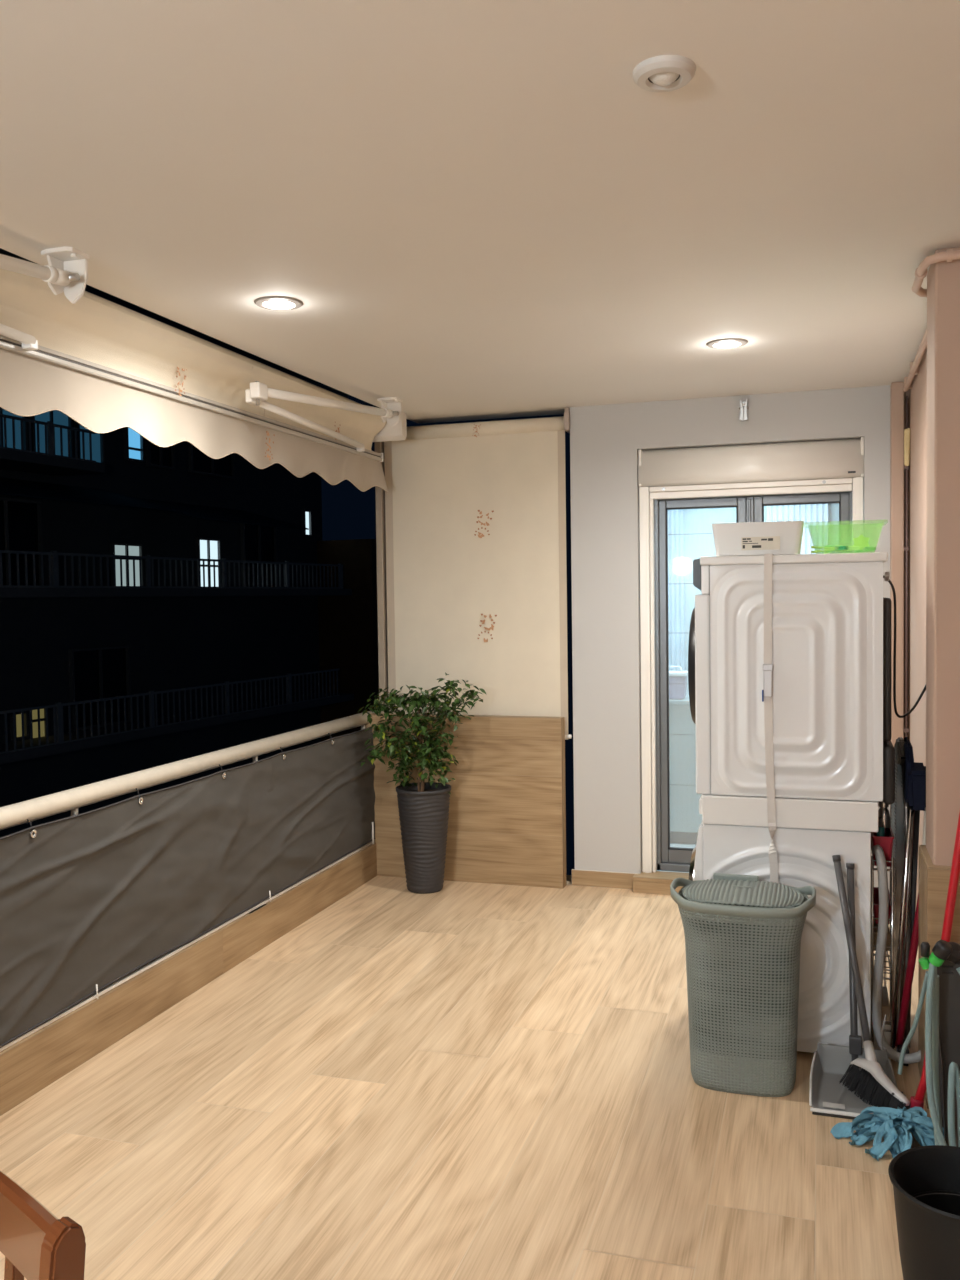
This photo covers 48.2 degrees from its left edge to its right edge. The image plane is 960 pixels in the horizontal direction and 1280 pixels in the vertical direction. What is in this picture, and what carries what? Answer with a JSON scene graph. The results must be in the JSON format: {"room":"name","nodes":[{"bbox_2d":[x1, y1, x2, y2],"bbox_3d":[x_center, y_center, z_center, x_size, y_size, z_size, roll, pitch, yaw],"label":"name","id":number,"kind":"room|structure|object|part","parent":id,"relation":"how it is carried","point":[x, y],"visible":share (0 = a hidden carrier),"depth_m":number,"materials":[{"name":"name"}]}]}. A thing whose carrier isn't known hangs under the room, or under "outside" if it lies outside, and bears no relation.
{"room":"apartment balcony","nodes":[
{"label":"apartment balcony","id":0,"kind":"room"},
{"bbox_2d":[0,843,376,1115],"bbox_3d":[-1.754,1.495,2.796,0.142,0.341,7.340,0,2,18],"label":"baseboard","id":1,"kind":"structure","parent":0,"point":[31,1064],"depth_m":4.17,"materials":[{"name":"brown wood"}]},
{"bbox_2d":[0,841,371,1051],"bbox_3d":[-1.714,1.318,2.765,0.020,0.012,7.320,0,2,18],"label":"trim","id":2,"kind":"structure","parent":1,"relation":"on","point":[169,954],"depth_m":4.18,"materials":[{"name":"white metal"}]},
{"bbox_2d":[0,711,373,830],"bbox_3d":[-1.748,0.947,2.785,0.072,0.758,7.370,0,2,18],"label":"balcony railing","id":3,"kind":"object","parent":1,"relation":"on","point":[16,814],"visible":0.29,"depth_m":4.22,"materials":[{"name":"metal"}]},
{"bbox_3d":[-1.431,0.933,3.802,0.050,0.695,0.060,0,2,18],"label":"post","id":4,"kind":"part","parent":3,"relation":"part of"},
{"bbox_2d":[0,727,375,1047],"bbox_3d":[-1.696,0.971,2.780,0.050,0.703,7.190,0,2,18],"label":"privacy screen","id":5,"kind":"object","parent":3,"relation":"attached to","point":[89,899],"visible":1,"depth_m":4.18,"materials":[{"name":"grey fabric"}]},
{"bbox_3d":[-1.047,0.880,5.012,0.050,0.695,0.060,0,2,18],"label":"post","id":6,"kind":"part","parent":3,"relation":"part of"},
{"bbox_2d":[375,441,387,712],"bbox_3d":[-0.569,0.045,6.277,0.040,2.630,0.050,0,2,18],"label":"trim","id":7,"kind":"structure","parent":1,"relation":"attached to","point":[379,446],"depth_m":6.24,"materials":[{"name":"beige paint"}]},
{"bbox_2d":[0,875,930,1279],"bbox_3d":[-0.103,1.583,2.397,3.850,0.150,7.570,0,2,18],"label":"floor","id":8,"kind":"structure","parent":0,"point":[461,1080],"depth_m":3.27,"materials":[{"name":"brown wood"}]},
{"bbox_2d":[0,1170,85,1279],"bbox_3d":[-0.763,1.119,1.214,0.440,0.890,0.482,1,3,41],"label":"dining chair","id":9,"kind":"object","parent":8,"relation":"on","point":[35,1244],"visible":1,"depth_m":1.26,"materials":[{"name":"red wood"}]},
{"bbox_3d":[-0.626,0.719,1.365,0.376,0.094,0.029,1,3,41],"label":"crest rail","id":10,"kind":"part","parent":9,"relation":"part of","materials":[{"name":"red wood"}]},
{"bbox_3d":[-0.484,1.114,1.236,0.030,0.890,0.078,1,3,41],"label":"post","id":11,"kind":"part","parent":9,"relation":"part of","materials":[{"name":"red wood"}]},
{"bbox_2d":[358,672,486,893],"bbox_3d":[-0.331,0.771,5.887,0.729,1.199,0.389,0,2,18],"label":"potted ficus","id":12,"kind":"object","parent":8,"relation":"on","point":[423,806],"visible":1,"depth_m":5.80,"materials":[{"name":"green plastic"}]},
{"bbox_2d":[396,782,450,893],"bbox_3d":[-0.306,1.088,5.894,0.306,0.566,0.306,0,2,18],"label":"pot","id":13,"kind":"object","parent":12,"relation":"attached to","point":[423,807],"depth_m":5.79,"materials":[{"name":"grey plastic"}]},
{"bbox_2d":[670,873,815,1096],"bbox_3d":[0.864,1.128,3.529,0.463,0.649,0.312,0,2,18],"label":"laundry hamper","id":14,"kind":"object","parent":8,"relation":"on","point":[743,933],"visible":1,"depth_m":3.41,"materials":[{"name":"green plastic"}]},
{"bbox_3d":[0.860,0.825,3.517,0.388,0.030,0.292,0,2,18],"label":"lid","id":15,"kind":"part","parent":14,"relation":"part of","materials":[{"name":"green plastic"}]},
{"bbox_2d":[689,822,870,1052],"bbox_3d":[1.101,1.029,3.963,0.620,0.800,0.603,0,2,18],"label":"washing machine","id":16,"kind":"object","parent":8,"relation":"on","point":[804,856],"visible":0.42,"depth_m":3.64,"materials":[{"name":"white metal"}]},
{"bbox_3d":[0.824,0.989,4.051,0.034,0.452,0.452,0,2,18],"label":"porthole door","id":17,"kind":"part","parent":16,"relation":"part of","materials":[{"name":"silver metal"}]},
{"bbox_3d":[0.855,1.016,4.043,0.035,0.762,0.590,0,2,18],"label":"panel","id":18,"kind":"part","parent":16,"relation":"part of","materials":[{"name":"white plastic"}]},
{"bbox_2d":[699,793,877,831],"bbox_3d":[1.132,0.577,3.933,0.588,0.099,0.608,0,2,18],"label":"stacking kit","id":19,"kind":"object","parent":16,"relation":"on","point":[803,813],"visible":0.54,"depth_m":3.63,"materials":[{"name":"white plastic"}]},
{"bbox_2d":[699,794,702,813],"bbox_3d":[0.858,0.572,4.021,0.013,0.055,0.560,0,2,18],"label":"tray","id":20,"kind":"object","parent":19,"relation":"on","point":[700,800],"depth_m":3.76,"materials":[{"name":"white plastic"}]},
{"bbox_2d":[688,552,894,804],"bbox_3d":[1.127,0.120,3.907,0.687,0.840,0.626,0,2,18],"label":"dryer","id":21,"kind":"object","parent":19,"relation":"on","point":[832,618],"visible":1,"depth_m":3.61,"materials":[{"name":"white metal"}]},
{"bbox_3d":[0.839,-0.239,3.989,0.028,0.111,0.586,0,2,18],"label":"control panel","id":22,"kind":"part","parent":21,"relation":"part of","materials":[{"name":"black plastic"}]},
{"bbox_3d":[0.861,0.127,4.001,0.051,0.795,0.596,0,2,18],"label":"panel","id":23,"kind":"part","parent":21,"relation":"part of","materials":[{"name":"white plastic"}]},
{"bbox_2d":[711,521,803,555],"bbox_3d":[0.995,-0.357,3.832,0.312,0.113,0.232,0,2,18],"label":"storage bin","id":24,"kind":"object","parent":21,"relation":"on","point":[775,537],"visible":0.91,"depth_m":3.73,"materials":[{"name":"white plastic"}]},
{"bbox_2d":[742,538,772,548],"bbox_3d":[0.965,-0.337,3.727,0.103,0.035,0.004,0,2,18],"label":"label","id":25,"kind":"object","parent":24,"relation":"attached to","point":[747,543],"depth_m":3.73,"materials":[{"name":"paper"}]},
{"bbox_2d":[762,554,777,883],"bbox_3d":[1.080,0.540,3.936,0.052,1.689,0.646,0,2,18],"label":"strap","id":26,"kind":"object","parent":21,"relation":"attached to","point":[767,692],"visible":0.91,"depth_m":3.63,"materials":[{"name":"fabric"}]},
{"bbox_3d":[1.138,-0.285,3.893,0.607,0.030,0.612,0,2,18],"label":"lid","id":27,"kind":"part","parent":21,"relation":"part of","materials":[{"name":"white plastic"}]},
{"bbox_2d":[883,575,925,717],"bbox_3d":[1.546,0.021,3.796,0.304,0.504,0.060,-2,3,-27],"label":"power cable","id":28,"kind":"object","parent":21,"relation":"attached to","point":[889,581],"visible":0.76,"depth_m":3.73,"materials":[{"name":"black plastic"}]},
{"bbox_3d":[1.271,-0.354,3.737,0.272,0.108,0.225,0,2,18],"label":"basket","id":29,"kind":"object","parent":21,"relation":"on","visible":0},
{"bbox_2d":[811,546,834,552],"bbox_3d":[1.186,-0.313,3.705,0.080,0.025,0.018,1,3,30],"label":"peg","id":30,"kind":"object","parent":29,"relation":"in","point":[823,549],"visible":1,"depth_m":3.70,"materials":[{"name":"plastic"}]},
{"bbox_2d":[825,545,846,551],"bbox_3d":[1.224,-0.315,3.687,0.018,0.025,0.080,-3,3,-40],"label":"peg","id":31,"kind":"object","parent":29,"relation":"in","point":[837,548],"visible":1,"depth_m":3.68,"materials":[{"name":"green plastic"}]},
{"bbox_2d":[835,545,859,551],"bbox_3d":[1.260,-0.315,3.682,0.080,0.025,0.018,0,2,10],"label":"peg","id":32,"kind":"object","parent":29,"relation":"in","point":[849,548],"visible":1,"depth_m":3.67,"materials":[{"name":"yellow plastic"}]},
{"bbox_2d":[853,535,869,549],"bbox_3d":[1.316,-0.337,3.705,0.056,0.055,0.030,0,2,18],"label":"peg","id":33,"kind":"object","parent":29,"relation":"in","point":[861,541],"visible":0.91,"depth_m":3.69,"materials":[{"name":"plastic"}]},
{"bbox_2d":[855,547,875,552],"bbox_3d":[1.346,-0.317,3.748,0.018,0.025,0.080,-2,3,-34],"label":"peg","id":34,"kind":"object","parent":29,"relation":"in","point":[866,549],"visible":0.75,"depth_m":3.74,"materials":[{"name":"green plastic"}]},
{"bbox_2d":[872,845,920,1063],"bbox_3d":[1.417,1.051,3.617,0.219,0.700,0.174,1,3,32],"label":"hose","id":35,"kind":"object","parent":16,"relation":"attached to","point":[914,1057],"visible":0.84,"depth_m":3.61,"materials":[{"name":"plastic"}]},
{"bbox_2d":[809,863,896,1119],"bbox_3d":[1.187,1.098,3.417,0.262,0.701,0.367,0,2,18],"label":"dustpan","id":36,"kind":"object","parent":8,"relation":"on","point":[827,1097],"visible":0.55,"depth_m":3.49,"materials":[{"name":"grey plastic"}]},
{"bbox_3d":[1.229,1.081,3.538,0.023,0.648,0.104,0,2,8],"label":"handle","id":37,"kind":"part","parent":36,"relation":"part of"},
{"bbox_2d":[849,1035,861,1054],"bbox_3d":[1.229,1.325,3.510,0.040,0.060,0.027,0,2,18],"label":"socket","id":38,"kind":"object","parent":36,"relation":"attached to","point":[855,1041],"depth_m":3.50,"materials":[{"name":"grey plastic"}]},
{"bbox_2d":[832,855,909,1108],"bbox_3d":[1.196,1.085,3.398,0.112,0.726,0.408,-1,2,-13],"label":"broom","id":39,"kind":"object","parent":8,"relation":"on","point":[876,1087],"visible":0.86,"depth_m":3.38,"materials":[{"name":"dark grey plastic"},{"name":"white plastic"},{"name":"black bristles"}]},
{"bbox_3d":[1.212,1.018,3.489,0.023,0.563,0.218,-1,2,-11],"label":"handle","id":40,"kind":"part","parent":39,"relation":"part of","materials":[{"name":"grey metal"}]},
{"bbox_2d":[871,852,893,1059],"bbox_3d":[1.438,1.078,3.865,0.090,0.700,0.446,0,2,18],"label":"trolley","id":41,"kind":"object","parent":8,"relation":"on","point":[891,967],"visible":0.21,"depth_m":3.66,"materials":[{"name":"silver metal"}]},
{"bbox_3d":[1.344,1.087,3.675,0.026,0.700,0.026,0,2,18],"label":"post","id":42,"kind":"part","parent":41,"relation":"part of","materials":[{"name":"silver metal"}]},
{"bbox_2d":[874,920,889,949],"bbox_3d":[1.417,1.035,3.796,0.053,0.059,0.200,0,2,18],"label":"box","id":43,"kind":"object","parent":41,"relation":"on","point":[875,924],"visible":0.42,"depth_m":3.71,"materials":[{"name":"cardboard"}]},
{"bbox_2d":[873,916,890,928],"bbox_3d":[1.435,0.959,3.860,0.071,0.037,0.427,0,2,18],"label":"wire shelf","id":44,"kind":"object","parent":41,"relation":"attached to","point":[873,916],"depth_m":3.67,"materials":[{"name":"silver metal"}]},
{"bbox_2d":[873,943,890,956],"bbox_3d":[1.437,1.054,3.864,0.071,0.037,0.427,0,2,18],"label":"wire shelf","id":45,"kind":"object","parent":41,"relation":"attached to","point":[886,955],"depth_m":3.67,"materials":[{"name":"silver metal"}]},
{"bbox_2d":[871,825,893,866],"bbox_3d":[1.419,0.717,3.800,0.072,0.104,0.291,0,2,18],"label":"crate","id":46,"kind":"object","parent":41,"relation":"on","point":[886,843],"visible":0.59,"depth_m":3.67,"materials":[{"name":"plastic"}]},
{"bbox_2d":[877,827,884,836],"bbox_3d":[1.388,0.707,3.717,0.042,0.120,0.042,0,2,18],"label":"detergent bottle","id":47,"kind":"object","parent":46,"relation":"in","point":[881,830],"visible":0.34,"depth_m":3.71,"materials":[{"name":"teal plastic"}]},
{"bbox_2d":[878,801,889,836],"bbox_3d":[1.432,0.652,3.806,0.044,0.221,0.044,0,2,18],"label":"flask","id":48,"kind":"object","parent":46,"relation":"in","point":[883,812],"visible":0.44,"depth_m":3.79,"materials":[{"name":"silver metal"}]},
{"bbox_2d":[874,887,890,923],"bbox_3d":[1.412,0.936,3.780,0.064,0.069,0.231,0,2,18],"label":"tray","id":49,"kind":"object","parent":41,"relation":"on","point":[876,890],"visible":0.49,"depth_m":3.69,"materials":[{"name":"plastic"}]},
{"bbox_2d":[874,950,890,979],"bbox_3d":[1.438,1.133,3.867,0.071,0.037,0.427,0,2,18],"label":"wire shelf","id":50,"kind":"object","parent":41,"relation":"attached to","point":[888,961],"depth_m":3.72,"materials":[{"name":"silver metal"}]},
{"bbox_3d":[1.532,1.069,4.055,0.026,0.700,0.026,0,2,18],"label":"post","id":51,"kind":"part","parent":41,"relation":"part of","materials":[{"name":"silver metal"}]},
{"bbox_2d":[882,986,889,1023],"bbox_3d":[1.421,1.293,3.806,0.053,0.064,0.200,0,2,18],"label":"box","id":52,"kind":"object","parent":41,"relation":"on","point":[885,999],"visible":0.47,"depth_m":3.71,"materials":[{"name":"cardboard"}]},
{"bbox_2d":[882,1016,890,1031],"bbox_3d":[1.440,1.313,3.874,0.071,0.037,0.427,0,2,18],"label":"wire shelf","id":53,"kind":"object","parent":41,"relation":"attached to","point":[885,1030],"depth_m":3.67,"materials":[{"name":"silver metal"}]},
{"bbox_3d":[1.405,1.087,3.655,0.026,0.700,0.026,0,2,18],"label":"post","id":54,"kind":"part","parent":41,"relation":"part of","materials":[{"name":"silver metal"}]},
{"bbox_2d":[881,1015,905,1096],"bbox_3d":[1.332,1.343,3.476,0.032,0.199,0.172,-1,2,0],"label":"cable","id":55,"kind":"object","parent":8,"relation":"on","point":[885,1015],"visible":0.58,"depth_m":3.53,"materials":[{"name":"plastic"}]},
{"bbox_2d":[830,811,959,1160],"bbox_3d":[1.274,0.781,3.086,0.497,1.355,0.274,-1,2,-1],"label":"mop","id":56,"kind":"object","parent":8,"relation":"on","point":[895,1126],"visible":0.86,"depth_m":3.11,"materials":[{"name":"blue fabric"}]},
{"bbox_2d":[910,1096,923,1108],"bbox_3d":[1.277,1.413,3.184,0.040,0.066,0.156,1,3,40],"label":"socket","id":57,"kind":"object","parent":56,"relation":"attached to","point":[916,1102],"depth_m":3.21,"materials":[{"name":"red plastic"}]},
{"bbox_2d":[895,892,918,1065],"bbox_3d":[1.503,0.881,3.686,0.266,1.101,0.085,-2,3,-35],"label":"pole","id":58,"kind":"object","parent":8,"relation":"on","point":[899,1041],"visible":0.49,"depth_m":3.65,"materials":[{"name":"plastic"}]},
{"bbox_2d":[890,737,925,1048],"bbox_3d":[1.513,0.878,3.808,0.124,1.083,0.413,0,2,18],"label":"ironing board","id":59,"kind":"object","parent":8,"relation":"on","point":[910,776],"visible":0.67,"depth_m":3.70,"materials":[{"name":"metal"}]},
{"bbox_3d":[1.509,0.883,3.855,0.022,1.071,0.327,0,2,12],"label":"edge frame","id":60,"kind":"part","parent":59,"relation":"part of","materials":[{"name":"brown metal"}]},
{"bbox_3d":[1.443,0.943,3.663,0.085,0.926,0.016,1,3,44],"label":"leg","id":61,"kind":"part","parent":59,"relation":"part of","materials":[{"name":"silver metal"}]},
{"bbox_3d":[1.473,0.969,3.707,0.058,0.871,0.017,1,3,32],"label":"leg","id":62,"kind":"part","parent":59,"relation":"part of","materials":[{"name":"silver metal"}]},
{"bbox_3d":[1.499,0.958,3.725,0.021,0.851,0.060,-3,3,-41],"label":"leg","id":63,"kind":"part","parent":59,"relation":"part of","materials":[{"name":"grey plastic"}]},
{"bbox_2d":[888,1145,959,1279],"bbox_3d":[1.069,1.341,2.371,0.312,0.299,0.312,0,2,18],"label":"bucket","id":64,"kind":"object","parent":8,"relation":"on","point":[925,1180],"visible":1,"depth_m":2.36,"materials":[{"name":"plastic"}]},
{"bbox_2d":[898,939,959,1146],"bbox_3d":[1.382,1.127,2.946,0.431,0.677,0.429,0,2,18],"label":"hose reel","id":65,"kind":"object","parent":8,"relation":"on","point":[941,983],"visible":0.89,"depth_m":2.89,"materials":[{"name":"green plastic"}]},
{"bbox_3d":[1.426,1.162,3.025,0.314,0.598,0.245,0,2,18],"label":"frame","id":66,"kind":"part","parent":65,"relation":"part of","materials":[{"name":"grey plastic"}]},
{"bbox_3d":[1.312,0.846,2.887,0.128,0.060,0.060,0,2,18],"label":"crank knob","id":67,"kind":"part","parent":65,"relation":"part of","materials":[{"name":"black plastic"}]},
{"bbox_2d":[365,713,566,888],"bbox_3d":[-0.098,0.919,6.074,1.176,0.986,0.076,0,2,18],"label":"wood panel","id":68,"kind":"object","parent":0,"point":[507,816],"depth_m":5.97,"materials":[{"name":"brown oak wood"}]},
{"bbox_2d":[0,0,959,423],"bbox_3d":[0.076,-1.208,2.164,3.360,0.180,7.670,0,2,18],"label":"ceiling","id":69,"kind":"structure","parent":0,"point":[472,209],"depth_m":2.65,"materials":[{"name":"paint"}]},
{"bbox_2d":[0,247,406,491],"bbox_3d":[-1.487,-0.889,2.649,0.367,0.450,7.022,0,2,18],"label":"awning","id":70,"kind":"object","parent":69,"relation":"attached to","point":[107,366],"visible":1,"depth_m":3.97,"materials":[{"name":"beige fabric"}]},
{"bbox_2d":[254,296,302,309],"bbox_3d":[-0.697,-1.163,3.713,0.168,0.014,0.168,0,2,18],"label":"recessed light","id":71,"kind":"object","parent":69,"relation":"in","point":[267,302],"visible":1,"depth_m":3.69,"materials":[{"name":"white"}]},
{"bbox_2d":[384,407,571,739],"bbox_3d":[-0.017,-0.356,6.071,1.108,1.823,0.106,0,2,18],"label":"blind","id":72,"kind":"object","parent":69,"relation":"hanging from","point":[475,512],"visible":0.91,"depth_m":6.06,"materials":[{"name":"beige fabric"}]},
{"bbox_2d":[633,55,695,91],"bbox_3d":[0.362,-1.106,2.110,0.123,0.026,0.123,0,2,18],"label":"sensor","id":73,"kind":"object","parent":69,"relation":"attached to","point":[663,73],"visible":1,"depth_m":2.09,"materials":[{"name":"plastic"}]},
{"bbox_2d":[706,338,747,348],"bbox_3d":[1.014,-1.214,4.404,0.168,0.014,0.168,0,2,18],"label":"recessed light","id":74,"kind":"object","parent":69,"relation":"in","point":[726,343],"visible":1,"depth_m":4.38,"materials":[{"name":"white"}]},
{"bbox_2d":[657,843,695,872],"bbox_3d":[1.782,1.310,6.596,1.995,0.110,1.670,0,2,18],"label":"floor","id":75,"kind":"structure","parent":0,"point":[671,844],"depth_m":6.59,"materials":[{"name":"white stone"}]},
{"bbox_2d":[669,695,701,843],"bbox_3d":[1.497,0.808,6.691,1.195,0.895,0.380,0,2,18],"label":"base cabinet","id":76,"kind":"object","parent":75,"relation":"on","point":[685,818],"visible":0.02,"depth_m":6.59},
{"bbox_2d":[669,666,687,698],"bbox_3d":[1.198,0.262,6.661,0.179,0.203,0.146,0,2,18],"label":"tub","id":77,"kind":"object","parent":76,"relation":"on","point":[677,679],"visible":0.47,"depth_m":6.59,"materials":[{"name":"white plastic"}]},
{"bbox_3d":[1.197,0.190,6.659,0.179,0.060,0.146,0,2,18],"label":"lid","id":78,"kind":"part","parent":77,"relation":"part of","materials":[{"name":"white plastic"}]},
{"bbox_2d":[570,385,890,892],"bbox_3d":[1.456,0.039,5.714,1.920,2.630,0.220,0,2,18],"label":"wall","id":79,"kind":"structure","parent":0,"point":[605,440],"depth_m":5.81,"materials":[{"name":"grey paint"}]},
{"bbox_2d":[572,869,638,888],"bbox_3d":[0.687,1.315,5.895,0.370,0.088,0.018,0,2,18],"label":"baseboard","id":80,"kind":"structure","parent":79,"relation":"attached to","point":[606,879],"depth_m":5.89,"materials":[{"name":"brown wood"}]},
{"bbox_2d":[633,871,688,894],"bbox_3d":[1.417,1.314,5.670,1.201,0.086,0.160,0,2,18],"label":"trim","id":81,"kind":"structure","parent":79,"relation":"attached to","point":[659,882],"depth_m":5.76,"materials":[{"name":"brown wood"}]},
{"bbox_2d":[739,399,748,420],"bbox_3d":[1.366,-1.191,5.554,0.050,0.111,0.036,0,2,18],"label":"clamp","id":82,"kind":"object","parent":79,"relation":"attached to","point":[743,404],"visible":1,"depth_m":5.54,"materials":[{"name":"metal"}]},
{"bbox_2d":[638,437,863,872],"bbox_3d":[1.438,0.119,5.721,1.142,2.298,0.204,0,2,18],"label":"door frame","id":83,"kind":"structure","parent":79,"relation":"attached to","point":[823,466],"depth_m":5.67,"materials":[{"name":"white metal"}]},
{"bbox_3d":[0.905,0.222,5.842,0.052,2.097,0.064,0,2,18],"label":"guide rail","id":84,"kind":"part","parent":83,"relation":"part of","materials":[{"name":"white metal"}]},
{"bbox_3d":[1.942,0.220,5.513,0.052,2.097,0.064,0,2,18],"label":"guide rail","id":85,"kind":"part","parent":83,"relation":"part of","materials":[{"name":"white metal"}]},
{"bbox_2d":[654,491,851,871],"bbox_3d":[1.455,0.223,5.736,1.025,2.090,0.065,0,2,18],"label":"door","id":86,"kind":"structure","parent":79,"relation":"in","point":[748,508],"depth_m":5.85,"materials":[{"name":"grey metal"}]},
{"bbox_2d":[668,533,712,785],"bbox_3d":[1.228,0.231,5.863,0.471,1.990,0.020,0,2,18],"label":"screen","id":87,"kind":"object","parent":86,"relation":"attached to","point":[699,533],"visible":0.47,"depth_m":5.88,"materials":[{"name":"grey plastic"}]},
{"bbox_3d":[1.216,-0.578,5.831,0.455,0.003,0.003,0,2,18],"label":"tension cord","id":88,"kind":"part","parent":87,"relation":"part of","materials":[{"name":"grey plastic"}]},
{"bbox_2d":[684,503,838,694],"bbox_3d":[1.764,0.017,6.545,1.995,2.700,1.670,0,2,18],"label":"wall","id":89,"kind":"structure","parent":0,"point":[697,521],"depth_m":7.37,"materials":[{"name":"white tile"}]},
{"bbox_2d":[650,492,685,670],"bbox_3d":[1.258,-0.414,7.374,0.300,1.450,0.040,0,2,18],"label":"curtain","id":90,"kind":"object","parent":89,"relation":"hanging from","point":[676,518],"visible":0.26,"depth_m":7.35,"materials":[{"name":"fabric"}]},
{"bbox_2d":[767,504,829,553],"bbox_3d":[2.106,-0.436,7.104,0.400,1.450,0.040,0,2,18],"label":"curtain","id":91,"kind":"object","parent":89,"relation":"hanging from","point":[816,517],"visible":0.14,"depth_m":7.07,"materials":[{"name":"white fabric"}]},
{"bbox_2d":[890,382,909,874],"bbox_3d":[2.190,0.044,5.324,0.285,2.630,0.080,0,2,18],"label":"wall","id":92,"kind":"structure","parent":0,"point":[897,395],"depth_m":5.31,"materials":[{"name":"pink paint"}]},
{"bbox_2d":[904,396,909,737],"bbox_3d":[2.110,0.070,5.319,0.035,2.540,0.016,0,2,18],"label":"conduit","id":93,"kind":"object","parent":92,"relation":"attached to","point":[906,729],"visible":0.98,"depth_m":5.30,"materials":[{"name":"plastic"}]},
{"bbox_2d":[910,348,926,910],"bbox_3d":[1.913,0.088,4.311,0.200,2.630,1.960,0,2,18],"label":"wall","id":94,"kind":"structure","parent":0,"point":[918,393],"depth_m":4.81,"materials":[{"name":"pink paint"}]},
{"bbox_2d":[904,428,909,465],"bbox_3d":[2.088,-0.941,5.243,0.030,0.184,0.048,0,2,18],"label":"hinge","id":95,"kind":"object","parent":94,"relation":"attached to","point":[906,431],"visible":1,"depth_m":5.22,"materials":[{"name":"metal"}]},
{"bbox_2d":[903,249,959,391],"bbox_3d":[1.784,-1.186,4.174,0.320,0.061,2.153,0,2,18],"label":"ceiling pipe","id":96,"kind":"object","parent":94,"relation":"attached to","point":[949,255],"visible":0.77,"depth_m":3.41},
{"bbox_2d":[918,845,959,1108],"bbox_3d":[1.751,1.065,3.345,0.688,0.757,0.302,0,2,18],"label":"wall","id":97,"kind":"structure","parent":0,"point":[933,879],"depth_m":3.29,"materials":[{"name":"brown wood"}]},
{"bbox_2d":[926,247,959,865],"bbox_3d":[1.742,-0.245,3.291,0.669,1.880,0.260,0,2,18],"label":"wall pillar","id":98,"kind":"structure","parent":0,"point":[943,277],"depth_m":3.27,"materials":[{"name":"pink paint"}]},
{"label":"outside","id":99,"kind":"structure","parent":0,"visible":0},
{"bbox_2d":[0,248,353,837],"bbox_3d":[-13.610,1.141,16.541,8.900,18.000,34.500,0,2,24],"label":"apartment building","id":100,"kind":"structure","parent":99,"point":[159,605],"depth_m":23.95,"materials":[{"name":"concrete"}]},
{"bbox_3d":[-9.229,-4.197,20.606,0.025,1.380,1.100,0,2,24],"label":"pane","id":101,"kind":"part","parent":100,"relation":"part of","materials":[{"name":"blue"}]},
{"bbox_3d":[-9.055,1.674,21.044,0.025,0.450,0.250,0,2,24],"label":"pane","id":102,"kind":"part","parent":100,"relation":"part of","materials":[{"name":"yellow"}]},
{"bbox_3d":[-9.175,-1.866,20.744,0.025,1.650,1.600,0,2,24],"label":"pane","id":103,"kind":"part","parent":100,"relation":"part of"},
{"bbox_3d":[-8.870,1.680,21.466,0.025,0.600,0.370,0,2,24],"label":"pane","id":104,"kind":"part","parent":100,"relation":"part of","materials":[{"name":"yellow"}]},
{"bbox_3d":[-10.485,-3.534,14.794,0.060,0.670,14.200,0,2,24],"label":"balcony railing","id":105,"kind":"part","parent":100,"relation":"part of","materials":[{"name":"metal"}]},
{"bbox_3d":[-8.719,-4.350,21.769,0.025,1.580,0.950,0,2,24],"label":"pane","id":106,"kind":"part","parent":100,"relation":"part of","materials":[{"name":"blue"}]},
{"bbox_3d":[-8.298,-4.434,22.728,0.025,1.300,0.650,0,2,24],"label":"pane","id":107,"kind":"part","parent":100,"relation":"part of","materials":[{"name":"grey"}]},
{"bbox_3d":[-8.171,1.006,23.058,0.025,1.600,1.600,0,2,24],"label":"pane","id":108,"kind":"part","parent":100,"relation":"part of","materials":[{"name":"glass"}]},
{"bbox_3d":[-7.847,-1.634,23.779,0.025,0.910,0.840,0,2,24],"label":"pane","id":109,"kind":"part","parent":100,"relation":"part of","materials":[{"name":"grey"}]},
{"bbox_3d":[-7.756,-4.390,23.968,0.025,0.700,0.450,0,2,24],"label":"pane","id":110,"kind":"part","parent":100,"relation":"part of","materials":[{"name":"blue"}]},
{"bbox_3d":[-7.404,-4.402,24.769,0.025,0.750,0.800,0,2,24],"label":"pane","id":111,"kind":"part","parent":100,"relation":"part of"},
{"bbox_3d":[-8.584,1.656,19.171,0.060,0.820,23.300,0,2,24],"label":"balcony railing","id":112,"kind":"part","parent":100,"relation":"part of","materials":[{"name":"metal"}]},
{"bbox_3d":[-8.566,-1.278,19.193,0.060,0.720,23.600,0,2,24],"label":"balcony railing","id":113,"kind":"part","parent":100,"relation":"part of","materials":[{"name":"metal"}]},
{"bbox_3d":[-6.700,-1.849,26.397,0.025,1.200,0.770,0,2,24],"label":"pane","id":114,"kind":"part","parent":100,"relation":"part of","materials":[{"name":"grey"}]},
{"bbox_3d":[-6.642,-4.431,26.510,0.025,0.650,1.600,0,2,24],"label":"pane","id":115,"kind":"part","parent":100,"relation":"part of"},
{"bbox_3d":[-5.848,-2.213,28.340,0.025,1.650,1.400,0,2,24],"label":"pane","id":116,"kind":"part","parent":100,"relation":"part of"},
{"bbox_3d":[-4.936,-3.309,30.414,0.025,0.650,0.280,0,2,24],"label":"pane","id":117,"kind":"part","parent":100,"relation":"part of","materials":[{"name":"grey"}]},
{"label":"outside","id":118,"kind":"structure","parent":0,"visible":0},
{"bbox_2d":[317,539,388,741],"bbox_3d":[-3.762,3.245,31.937,2.600,12.300,2.000,0,2,24],"label":"wall","id":119,"kind":"structure","parent":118,"point":[348,624],"depth_m":30.66,"materials":[{"name":"black"}]}
]}

